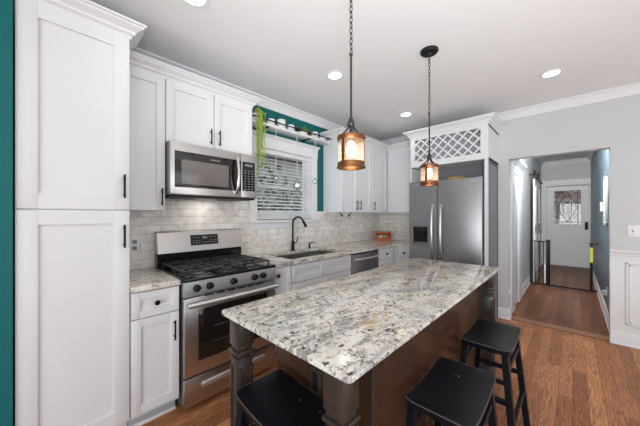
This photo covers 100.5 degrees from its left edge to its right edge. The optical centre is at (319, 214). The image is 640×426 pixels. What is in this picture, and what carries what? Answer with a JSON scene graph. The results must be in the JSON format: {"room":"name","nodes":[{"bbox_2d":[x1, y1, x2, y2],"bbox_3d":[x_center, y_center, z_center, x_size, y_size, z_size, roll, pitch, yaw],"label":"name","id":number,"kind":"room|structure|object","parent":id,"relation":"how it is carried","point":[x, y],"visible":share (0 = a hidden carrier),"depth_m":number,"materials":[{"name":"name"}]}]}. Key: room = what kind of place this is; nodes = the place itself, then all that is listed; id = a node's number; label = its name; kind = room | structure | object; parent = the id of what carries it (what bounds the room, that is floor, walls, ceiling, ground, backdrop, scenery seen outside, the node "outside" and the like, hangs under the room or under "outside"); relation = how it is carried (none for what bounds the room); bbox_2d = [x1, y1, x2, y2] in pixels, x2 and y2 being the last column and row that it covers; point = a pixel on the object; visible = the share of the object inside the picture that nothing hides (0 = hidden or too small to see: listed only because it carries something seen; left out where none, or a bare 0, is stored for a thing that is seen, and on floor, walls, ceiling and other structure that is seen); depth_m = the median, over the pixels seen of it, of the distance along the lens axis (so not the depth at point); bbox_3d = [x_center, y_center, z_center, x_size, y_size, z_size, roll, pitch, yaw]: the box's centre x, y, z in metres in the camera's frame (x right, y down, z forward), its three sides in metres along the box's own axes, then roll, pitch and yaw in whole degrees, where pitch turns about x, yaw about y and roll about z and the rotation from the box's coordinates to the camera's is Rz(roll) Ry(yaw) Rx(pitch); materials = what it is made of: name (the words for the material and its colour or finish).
{"room":"kitchen","nodes":[
{"label":"kitchen","id":0,"kind":"room"},
{"bbox_2d":[13,0,14,425],"bbox_3d":[-2.964,0.020,0.268,0.755,2.670,3.502,0,0,44],"label":"wall","id":1,"kind":"structure","parent":0,"point":[13,0],"depth_m":1.44,"materials":[{"name":"teal paint"}]},
{"bbox_2d":[0,0,12,425],"bbox_3d":[-1.506,0.020,1.232,0.030,2.670,0.110,0,0,44],"label":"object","id":2,"kind":"structure","parent":1,"relation":"attached to","point":[6,6],"depth_m":1.25,"materials":[{"name":"teal paint"}]},
{"bbox_2d":[252,105,327,219],"bbox_3d":[-0.472,0.020,3.328,0.150,2.670,4.368,0,0,44],"label":"wall","id":3,"kind":"structure","parent":0,"point":[269,113],"depth_m":3.53,"materials":[{"name":"teal paint"}]},
{"bbox_2d":[129,50,167,210],"bbox_3d":[-1.358,-0.573,2.002,0.375,1.086,0.276,0,0,44],"label":"upper cabinet","id":4,"kind":"object","parent":3,"relation":"attached to","point":[147,75],"visible":0.8,"depth_m":1.93,"materials":[{"name":"white wood"}]},
{"bbox_2d":[165,140,256,200],"bbox_3d":[-0.971,-0.341,2.345,0.463,0.419,0.747,0,0,44],"label":"microwave","id":5,"kind":"object","parent":3,"relation":"attached to","point":[192,172],"visible":0.99,"depth_m":2.17,"materials":[{"name":"silver metal"}]},
{"bbox_2d":[244,164,252,189],"bbox_3d":[-0.650,-0.341,2.428,0.001,0.232,0.089,0,0,44],"label":"keypad","id":6,"kind":"object","parent":5,"relation":"attached to","point":[248,168],"depth_m":2.43,"materials":[{"name":"grey plastic"}]},
{"bbox_2d":[165,64,261,154],"bbox_3d":[-0.981,-0.834,2.405,0.384,0.562,0.827,0,0,44],"label":"upper cabinet","id":7,"kind":"object","parent":3,"relation":"attached to","point":[200,111],"visible":0.82,"depth_m":2.23,"materials":[{"name":"white wood"}]},
{"bbox_2d":[129,199,379,269],"bbox_3d":[-0.251,0.155,3.444,0.008,0.600,3.895,0,0,44],"label":"backsplash","id":8,"kind":"structure","parent":3,"relation":"attached to","point":[179,214],"depth_m":2.81,"materials":[{"name":"tile"}]},
{"bbox_2d":[129,238,139,252],"bbox_3d":[-1.487,0.245,2.132,0.010,0.115,0.070,0,0,44],"label":"outlet","id":9,"kind":"object","parent":8,"relation":"attached to","point":[134,243],"visible":1,"depth_m":2.13,"materials":[{"name":"white plastic"}]},
{"bbox_2d":[247,130,320,228],"bbox_3d":[-0.435,-0.375,3.315,0.220,1.070,1.125,0,0,44],"label":"window","id":10,"kind":"structure","parent":3,"relation":"in","point":[273,142],"depth_m":3.36,"materials":[{"name":"white wood"}]},
{"bbox_2d":[257,147,308,213],"bbox_3d":[-0.453,-0.384,3.311,0.050,0.754,0.847,0,0,44],"label":"window blind","id":11,"kind":"object","parent":10,"relation":"attached to","point":[269,152],"visible":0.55,"depth_m":3.28,"materials":[{"name":"white plastic"}]},
{"bbox_2d":[252,114,331,145],"bbox_3d":[-0.357,-0.952,3.208,0.179,0.169,1.339,0,0,44],"label":"wall shelf","id":12,"kind":"object","parent":3,"relation":"attached to","point":[269,127],"visible":0.68,"depth_m":3.19,"materials":[{"name":"white wood"}]},
{"bbox_2d":[252,107,266,175],"bbox_3d":[-0.659,-0.767,2.821,0.227,0.741,0.155,0,0,44],"label":"trailing plant","id":13,"kind":"object","parent":12,"relation":"hanging from","point":[259,115],"visible":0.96,"depth_m":2.77,"materials":[{"name":"green plant"}]},
{"bbox_2d":[267,118,274,124],"bbox_3d":[-0.553,-1.035,3.010,0.090,0.075,0.090,0,0,44],"label":"bowl","id":14,"kind":"object","parent":12,"relation":"on","point":[272,119],"visible":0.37,"depth_m":2.97,"materials":[{"name":"white ceramic"}]},
{"bbox_2d":[277,119,285,127],"bbox_3d":[-0.452,-1.050,3.117,0.102,0.105,0.102,0,0,-1],"label":"mug","id":15,"kind":"object","parent":12,"relation":"on","point":[282,121],"visible":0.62,"depth_m":3.07,"materials":[{"name":"white ceramic"}]},
{"bbox_2d":[287,124,294,130],"bbox_3d":[-0.350,-1.038,3.223,0.088,0.080,0.089,0,0,-1],"label":"mug","id":16,"kind":"object","parent":12,"relation":"on","point":[290,128],"visible":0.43,"depth_m":3.19,"materials":[{"name":"white ceramic"}]},
{"bbox_2d":[296,126,310,134],"bbox_3d":[-0.211,-1.049,3.369,0.165,0.102,0.279,0,0,44],"label":"succulent","id":17,"kind":"object","parent":12,"relation":"on","point":[302,128],"visible":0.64,"depth_m":3.32,"materials":[{"name":"green plant"}]},
{"bbox_2d":[319,127,374,212],"bbox_3d":[0.413,-0.583,3.870,0.384,1.106,0.822,0,0,44],"label":"upper cabinet","id":18,"kind":"object","parent":3,"relation":"attached to","point":[344,191],"visible":0.81,"depth_m":3.70,"materials":[{"name":"white wood"}]},
{"bbox_2d":[371,140,388,212],"bbox_3d":[0.866,-0.583,4.340,0.375,1.106,0.483,0,0,44],"label":"upper cabinet","id":19,"kind":"object","parent":3,"relation":"attached to","point":[379,153],"visible":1,"depth_m":4.25,"materials":[{"name":"white wood"}]},
{"bbox_2d":[90,0,639,140],"bbox_3d":[0.582,-1.365,-0.077,6.450,0.100,7.890,0,0,44],"label":"ceiling","id":20,"kind":"structure","parent":0,"point":[492,55],"depth_m":2.11,"materials":[{"name":"white paint"}]},
{"bbox_2d":[182,0,209,7],"bbox_3d":[-0.762,-1.313,1.608,0.176,0.004,0.176,0,0,44],"label":"recessed light","id":21,"kind":"object","parent":20,"relation":"in","point":[193,3],"visible":1,"depth_m":1.65,"materials":[{"name":"white plastic"}]},
{"bbox_2d":[326,70,343,79],"bbox_3d":[0.142,-1.313,2.515,0.176,0.004,0.176,0,0,44],"label":"recessed light","id":22,"kind":"object","parent":20,"relation":"in","point":[332,75],"visible":1,"depth_m":2.51,"materials":[{"name":"white plastic"}]},
{"bbox_2d":[337,0,366,170],"bbox_3d":[0.155,-0.775,1.346,0.146,1.080,0.151,0,0,44],"label":"pendant lamp","id":23,"kind":"object","parent":20,"relation":"hanging from","point":[351,138],"visible":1,"depth_m":1.33,"materials":[{"name":"black metal"}]},
{"bbox_2d":[399,112,412,116],"bbox_3d":[1.129,-1.313,3.494,0.176,0.004,0.176,0,0,44],"label":"recessed light","id":24,"kind":"object","parent":20,"relation":"in","point":[404,114],"visible":1,"depth_m":3.49,"materials":[{"name":"white plastic"}]},
{"bbox_2d":[420,45,438,185],"bbox_3d":[0.875,-0.775,2.131,0.146,1.080,0.151,0,0,44],"label":"pendant lamp","id":25,"kind":"object","parent":20,"relation":"hanging from","point":[429,51],"visible":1,"depth_m":2.12,"materials":[{"name":"beige"}]},
{"bbox_2d":[539,68,563,77],"bbox_3d":[2.154,-1.313,2.478,0.176,0.004,0.176,0,0,44],"label":"recessed light","id":26,"kind":"object","parent":20,"relation":"in","point":[553,72],"visible":1,"depth_m":2.47,"materials":[{"name":"white plastic"}]},
{"bbox_2d":[141,264,639,425],"bbox_3d":[2.446,1.380,1.883,6.450,0.050,13.300,0,0,44],"label":"floor","id":27,"kind":"structure","parent":0,"point":[571,379],"depth_m":2.30,"materials":[{"name":"brown wood"}]},
{"bbox_2d":[15,0,146,425],"bbox_3d":[-1.484,0.101,1.662,0.671,2.507,0.533,0,0,44],"label":"pantry cabinet","id":28,"kind":"object","parent":27,"relation":"on","point":[72,56],"visible":1,"depth_m":1.43,"materials":[{"name":"white wood"}]},
{"bbox_2d":[127,285,178,425],"bbox_3d":[-1.258,0.915,1.905,0.653,0.880,0.276,0,0,44],"label":"base cabinet","id":29,"kind":"object","parent":27,"relation":"on","point":[153,314],"visible":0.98,"depth_m":1.70,"materials":[{"name":"white wood"}]},
{"bbox_2d":[129,267,180,292],"bbox_3d":[-1.263,0.457,1.912,0.636,0.033,0.278,0,0,44],"label":"countertop","id":30,"kind":"structure","parent":29,"relation":"on","point":[144,279],"depth_m":1.79,"materials":[{"name":"stone"}]},
{"bbox_2d":[155,228,278,409],"bbox_3d":[-0.861,0.749,2.254,0.727,1.212,0.760,0,0,44],"label":"gas range","id":31,"kind":"object","parent":27,"relation":"on","point":[212,270],"visible":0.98,"depth_m":2.00,"materials":[{"name":"grey metal"}]},
{"bbox_2d":[193,236,215,242],"bbox_3d":[-1.060,0.228,2.451,0.012,0.057,0.212,0,0,44],"label":"control panel","id":32,"kind":"object","parent":31,"relation":"attached to","point":[196,239],"depth_m":2.45,"materials":[{"name":"grey plastic"}]},
{"bbox_2d":[155,258,275,282],"bbox_3d":[-0.886,0.450,2.278,0.658,0.025,0.760,0,0,44],"label":"cooktop","id":33,"kind":"object","parent":31,"relation":"in","point":[230,272],"depth_m":2.04,"materials":[{"name":"black metal"}]},
{"bbox_2d":[235,368,325,425],"bbox_3d":[-0.117,1.043,1.033,0.492,0.628,0.335,0,0,45],"label":"counter stool","id":34,"kind":"object","parent":27,"relation":"on","point":[276,398],"visible":0.84,"depth_m":1.06,"materials":[{"name":"black paint"}]},
{"bbox_2d":[274,265,290,359],"bbox_3d":[-0.557,0.915,2.647,0.646,0.880,0.217,0,0,44],"label":"base cabinet","id":35,"kind":"object","parent":27,"relation":"on","point":[283,274],"visible":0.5,"depth_m":2.47,"materials":[{"name":"white wood"}]},
{"bbox_2d":[291,255,350,290],"bbox_3d":[-0.155,0.915,3.064,0.653,0.880,0.938,0,0,44],"label":"base cabinet","id":36,"kind":"object","parent":27,"relation":"on","point":[306,274],"visible":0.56,"depth_m":2.80,"materials":[{"name":"white wood"}]},
{"bbox_2d":[248,239,408,267],"bbox_3d":[0.433,0.457,3.512,0.889,0.033,2.835,0,0,44],"label":"countertop","id":37,"kind":"structure","parent":36,"relation":"on","point":[342,249],"depth_m":3.33,"materials":[{"name":"stone"}]},
{"bbox_2d":[291,216,306,250],"bbox_3d":[-0.251,0.230,3.247,0.221,0.421,0.074,0,0,18],"label":"faucet","id":38,"kind":"object","parent":37,"relation":"on","point":[301,218],"visible":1,"depth_m":3.25,"materials":[{"name":"black metal"}]},
{"bbox_2d":[276,250,332,258],"bbox_3d":[-0.144,0.552,3.077,0.446,0.157,0.872,0,0,44],"label":"sink","id":39,"kind":"object","parent":37,"relation":"in","point":[318,252],"visible":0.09,"depth_m":3.25,"materials":[{"name":"grey metal"}]},
{"bbox_2d":[375,231,390,240],"bbox_3d":[1.062,0.365,4.497,0.260,0.150,0.100,0,0,6],"label":"spice rack","id":40,"kind":"object","parent":37,"relation":"on","point":[376,232],"visible":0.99,"depth_m":4.46,"materials":[{"name":"orange wood"}]},
{"bbox_2d":[229,274,495,425],"bbox_3d":[0.507,0.907,1.696,0.690,0.896,1.980,0,0,44],"label":"kitchen island","id":41,"kind":"object","parent":27,"relation":"on","point":[376,398],"visible":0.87,"depth_m":1.20,"materials":[{"name":"brown wood"}]},
{"bbox_2d":[312,372,317,389],"bbox_3d":[-0.022,0.735,1.174,0.030,0.070,0.003,0,0,44],"label":"socket","id":42,"kind":"object","parent":41,"relation":"attached to","point":[314,374],"depth_m":1.17,"materials":[{"name":"black plastic"}]},
{"bbox_2d":[310,365,321,396],"bbox_3d":[-0.020,0.735,1.177,0.070,0.110,0.006,0,0,44],"label":"outlet","id":43,"kind":"object","parent":41,"relation":"attached to","point":[315,373],"depth_m":1.17,"materials":[{"name":"grey plastic"}]},
{"bbox_2d":[222,258,499,383],"bbox_3d":[0.513,0.447,1.697,0.735,0.023,2.034,0,0,44],"label":"island countertop","id":44,"kind":"structure","parent":41,"relation":"on","point":[343,327],"depth_m":1.18,"materials":[{"name":"stone"}]},
{"bbox_2d":[350,249,377,274],"bbox_3d":[0.394,0.916,3.619,0.665,0.878,0.607,0,0,44],"label":"dishwasher","id":45,"kind":"object","parent":27,"relation":"on","point":[368,260],"visible":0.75,"depth_m":3.39,"materials":[{"name":"grey metal"}]},
{"bbox_2d":[378,246,394,266],"bbox_3d":[0.767,0.915,4.034,0.653,0.880,0.498,0,0,44],"label":"base cabinet","id":46,"kind":"object","parent":27,"relation":"on","point":[386,256],"visible":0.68,"depth_m":3.81,"materials":[{"name":"white wood"}]},
{"bbox_2d":[395,246,408,262],"bbox_3d":[1.412,0.915,4.111,0.290,0.880,0.618,0,0,44],"label":"base cabinet","id":47,"kind":"object","parent":27,"relation":"on","point":[401,253],"visible":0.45,"depth_m":3.94,"materials":[{"name":"white wood"}]},
{"bbox_2d":[409,176,483,265],"bbox_3d":[1.744,0.450,3.578,0.879,1.810,0.691,0,0,44],"label":"refrigerator","id":48,"kind":"object","parent":27,"relation":"on","point":[446,219],"visible":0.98,"depth_m":3.32,"materials":[{"name":"grey metal"}]},
{"bbox_2d":[447,176,465,178],"bbox_3d":[1.780,-0.451,3.468,0.230,0.060,0.230,0,0,44],"label":"basket tray","id":49,"kind":"object","parent":48,"relation":"on","point":[456,177],"visible":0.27,"depth_m":3.37,"materials":[{"name":"brown wicker"}]},
{"bbox_2d":[405,356,497,425],"bbox_3d":[0.568,1.043,1.137,0.335,0.628,0.492,0,0,43],"label":"counter stool","id":50,"kind":"object","parent":27,"relation":"on","point":[452,392],"visible":1,"depth_m":1.10,"materials":[{"name":"black paint"}]},
{"bbox_2d":[403,112,505,319],"bbox_3d":[1.788,0.101,3.605,1.106,2.508,0.649,0,0,44],"label":"refrigerator surround","id":51,"kind":"object","parent":27,"relation":"on","point":[468,147],"visible":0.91,"depth_m":3.41,"materials":[{"name":"white wood"}]},
{"bbox_2d":[460,318,530,425],"bbox_3d":[1.062,1.043,1.646,0.335,0.628,0.492,0,0,44],"label":"counter stool","id":52,"kind":"object","parent":27,"relation":"on","point":[495,337],"visible":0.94,"depth_m":1.60,"materials":[{"name":"black paint"}]},
{"bbox_2d":[530,240,598,291],"bbox_3d":[4.458,0.909,4.896,0.927,0.868,0.042,0,0,44],"label":"safety gate","id":53,"kind":"object","parent":27,"relation":"on","point":[546,267],"visible":0.98,"depth_m":5.02,"materials":[{"name":"black metal"}]},
{"bbox_2d":[386,94,639,339],"bbox_3d":[3.274,0.020,2.724,6.410,2.670,0.120,0,0,44],"label":"wall","id":54,"kind":"structure","parent":0,"point":[613,125],"depth_m":2.95,"materials":[{"name":"grey paint"}]},
{"bbox_2d":[134,47,639,144],"bbox_3d":[1.814,-1.268,1.153,6.160,0.095,4.368,0,0,44],"label":"trim","id":55,"kind":"structure","parent":54,"relation":"attached to","point":[630,89],"depth_m":3.04,"materials":[{"name":"white wood"}]},
{"bbox_2d":[380,213,408,240],"bbox_3d":[1.414,0.205,4.543,0.892,0.500,0.008,0,0,44],"label":"backsplash","id":56,"kind":"structure","parent":54,"relation":"attached to","point":[397,224],"depth_m":4.62,"materials":[{"name":"tile"}]},
{"bbox_2d":[387,141,418,212],"bbox_3d":[1.398,-0.583,4.309,0.586,1.106,0.350,0,0,44],"label":"upper cabinet","id":57,"kind":"object","parent":54,"relation":"attached to","point":[398,154],"visible":0.48,"depth_m":4.28,"materials":[{"name":"white wood"}]},
{"bbox_2d":[498,306,511,319],"bbox_3d":[2.439,1.285,3.503,0.137,0.140,0.142,0,0,44],"label":"baseboard","id":58,"kind":"structure","parent":54,"relation":"attached to","point":[504,313],"depth_m":3.46,"materials":[{"name":"white wood"}]},
{"bbox_2d":[511,316,609,341],"bbox_3d":[2.808,1.349,3.181,0.881,0.015,0.140,0,0,44],"label":"trim","id":59,"kind":"structure","parent":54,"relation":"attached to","point":[537,323],"depth_m":3.13,"materials":[{"name":"brown wood"}]},
{"bbox_2d":[610,259,639,334],"bbox_3d":[4.274,0.825,1.676,3.315,0.820,0.020,0,0,44],"label":"wainscoting","id":60,"kind":"structure","parent":54,"relation":"attached to","point":[624,274],"depth_m":2.75,"materials":[{"name":"white wood"}]},
{"bbox_2d":[610,329,639,348],"bbox_3d":[4.274,1.285,1.675,3.315,0.140,0.022,0,0,44],"label":"baseboard","id":61,"kind":"structure","parent":54,"relation":"attached to","point":[616,337],"depth_m":2.74,"materials":[{"name":"white wood"}]},
{"bbox_2d":[610,249,639,260],"bbox_3d":[4.267,0.416,1.668,3.315,0.107,0.042,0,0,44],"label":"trim","id":62,"kind":"structure","parent":54,"relation":"attached to","point":[622,254],"depth_m":2.74,"materials":[{"name":"white wood"}]},
{"bbox_2d":[627,225,639,236],"bbox_3d":[3.209,0.170,2.695,0.125,0.120,0.010,0,0,44],"label":"light switch","id":63,"kind":"object","parent":54,"relation":"attached to","point":[632,230],"visible":1,"depth_m":2.71,"materials":[{"name":"white plastic"}]},
{"bbox_2d":[520,158,540,284],"bbox_3d":[4.286,-0.035,5.508,0.120,2.780,5.310,0,0,44],"label":"wall","id":64,"kind":"structure","parent":0,"point":[532,164],"depth_m":5.08,"materials":[{"name":"grey paint"}]},
{"bbox_2d":[510,159,526,312],"bbox_3d":[2.953,0.287,3.954,0.090,2.135,1.080,0,0,44],"label":"door","id":65,"kind":"structure","parent":64,"relation":"in","point":[517,167],"depth_m":3.92,"materials":[{"name":"white wood"}]},
{"bbox_2d":[522,259,541,295],"bbox_3d":[4.693,1.285,5.832,0.022,0.140,4.080,0,0,44],"label":"baseboard","id":66,"kind":"structure","parent":64,"relation":"attached to","point":[526,284],"depth_m":4.92,"materials":[{"name":"white"}]},
{"bbox_2d":[529,170,542,281],"bbox_3d":[4.917,0.220,5.984,0.138,2.229,2.350,0,0,44],"label":"barn door","id":67,"kind":"structure","parent":64,"relation":"in","point":[536,222],"depth_m":5.41,"materials":[{"name":"white wood"}]},
{"bbox_2d":[542,152,587,161],"bbox_3d":[4.712,-1.465,5.172,1.200,0.080,5.410,0,0,44],"label":"ceiling","id":68,"kind":"structure","parent":0,"point":[581,154],"depth_m":6.65,"materials":[{"name":"white paint"}]},
{"bbox_2d":[541,161,590,186],"bbox_3d":[6.476,-0.035,7.034,0.950,2.780,0.120,0,0,44],"label":"wall","id":69,"kind":"structure","parent":0,"point":[581,169],"depth_m":6.97,"materials":[{"name":"grey paint"}]},
{"bbox_2d":[541,177,590,267],"bbox_3d":[6.417,0.210,6.972,0.950,2.290,0.050,0,0,44],"label":"trim","id":70,"kind":"structure","parent":69,"relation":"attached to","point":[585,180],"depth_m":7.15,"materials":[{"name":"white wood"}]},
{"bbox_2d":[547,185,588,267],"bbox_3d":[6.441,0.305,6.939,0.810,2.080,0.125,0,0,44],"label":"door","id":71,"kind":"structure","parent":69,"relation":"in","point":[569,244],"depth_m":6.90,"materials":[{"name":"white painted wood"},{"name":"glass"}]},
{"bbox_2d":[591,149,608,311],"bbox_3d":[5.062,-0.035,4.770,0.120,2.780,5.310,0,0,44],"label":"wall","id":72,"kind":"structure","parent":0,"point":[600,158],"depth_m":4.27,"materials":[{"name":"blue paint"}]},
{"bbox_2d":[536,151,593,165],"bbox_3d":[4.640,-1.377,5.103,0.950,0.095,5.210,0,0,44],"label":"trim","id":73,"kind":"structure","parent":72,"relation":"attached to","point":[590,153],"depth_m":6.85,"materials":[{"name":"white"}]},
{"bbox_2d":[589,268,608,330],"bbox_3d":[4.976,1.285,4.783,0.022,0.140,5.210,0,0,44],"label":"baseboard","id":74,"kind":"structure","parent":72,"relation":"attached to","point":[600,297],"depth_m":3.85,"materials":[{"name":"white wood"}]},
{"bbox_2d":[603,174,607,224],"bbox_3d":[3.743,-0.185,3.486,0.020,0.640,0.350,0,0,44],"label":"wall mirror","id":75,"kind":"object","parent":72,"relation":"attached to","point":[605,178],"visible":1,"depth_m":3.49,"materials":[{"name":"white mirror"}]},
{"bbox_2d":[605,178,605,222],"bbox_3d":[3.746,-0.185,3.483,0.010,0.580,0.290,0,0,44],"label":"mirror glass","id":76,"kind":"object","parent":75,"relation":"attached to","point":[605,178],"depth_m":3.49,"materials":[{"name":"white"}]},
{"label":"outside","id":77,"kind":"structure","parent":0,"visible":0},
{"bbox_3d":[10.870,1.535,14.330,24.000,0.240,16.250,0,0,44],"label":"ground","id":78,"kind":"structure","parent":77,"visible":0},
{"bbox_2d":[546,187,580,238],"bbox_3d":[14.404,-0.265,15.144,8.400,3.360,2.400,0,0,44],"label":"house","id":79,"kind":"structure","parent":78,"relation":"on","point":[570,201],"depth_m":14.76,"materials":[{"name":"beige"}]},
{"bbox_2d":[554,190,580,223],"bbox_3d":[10.544,-0.123,11.323,1.255,3.086,1.223,0,0,44],"label":"tree","id":80,"kind":"object","parent":78,"relation":"on","point":[568,209],"visible":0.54,"depth_m":11.28,"materials":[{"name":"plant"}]},
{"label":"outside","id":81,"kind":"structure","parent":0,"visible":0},
{"bbox_3d":[-4.776,1.535,7.130,11.250,0.240,15.750,0,0,44],"label":"ground","id":82,"kind":"structure","parent":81,"visible":0},
{"bbox_2d":[257,154,301,210],"bbox_3d":[-2.640,-1.115,10.791,3.300,5.060,16.400,0,0,44],"label":"house","id":83,"kind":"structure","parent":82,"relation":"on","point":[268,157],"depth_m":10.04,"materials":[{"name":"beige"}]},
{"bbox_2d":[257,160,301,210],"bbox_3d":[-1.263,0.144,5.346,2.064,2.554,2.027,0,0,44],"label":"shrub","id":84,"kind":"object","parent":82,"relation":"on","point":[279,166],"visible":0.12,"depth_m":5.29,"materials":[{"name":"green plant"}]},
{"bbox_2d":[282,185,301,210],"bbox_3d":[-0.074,0.138,7.797,2.276,2.570,2.308,0,0,44],"label":"shrub","id":85,"kind":"object","parent":82,"relation":"on","point":[296,185],"visible":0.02,"depth_m":7.67,"materials":[{"name":"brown plant"}]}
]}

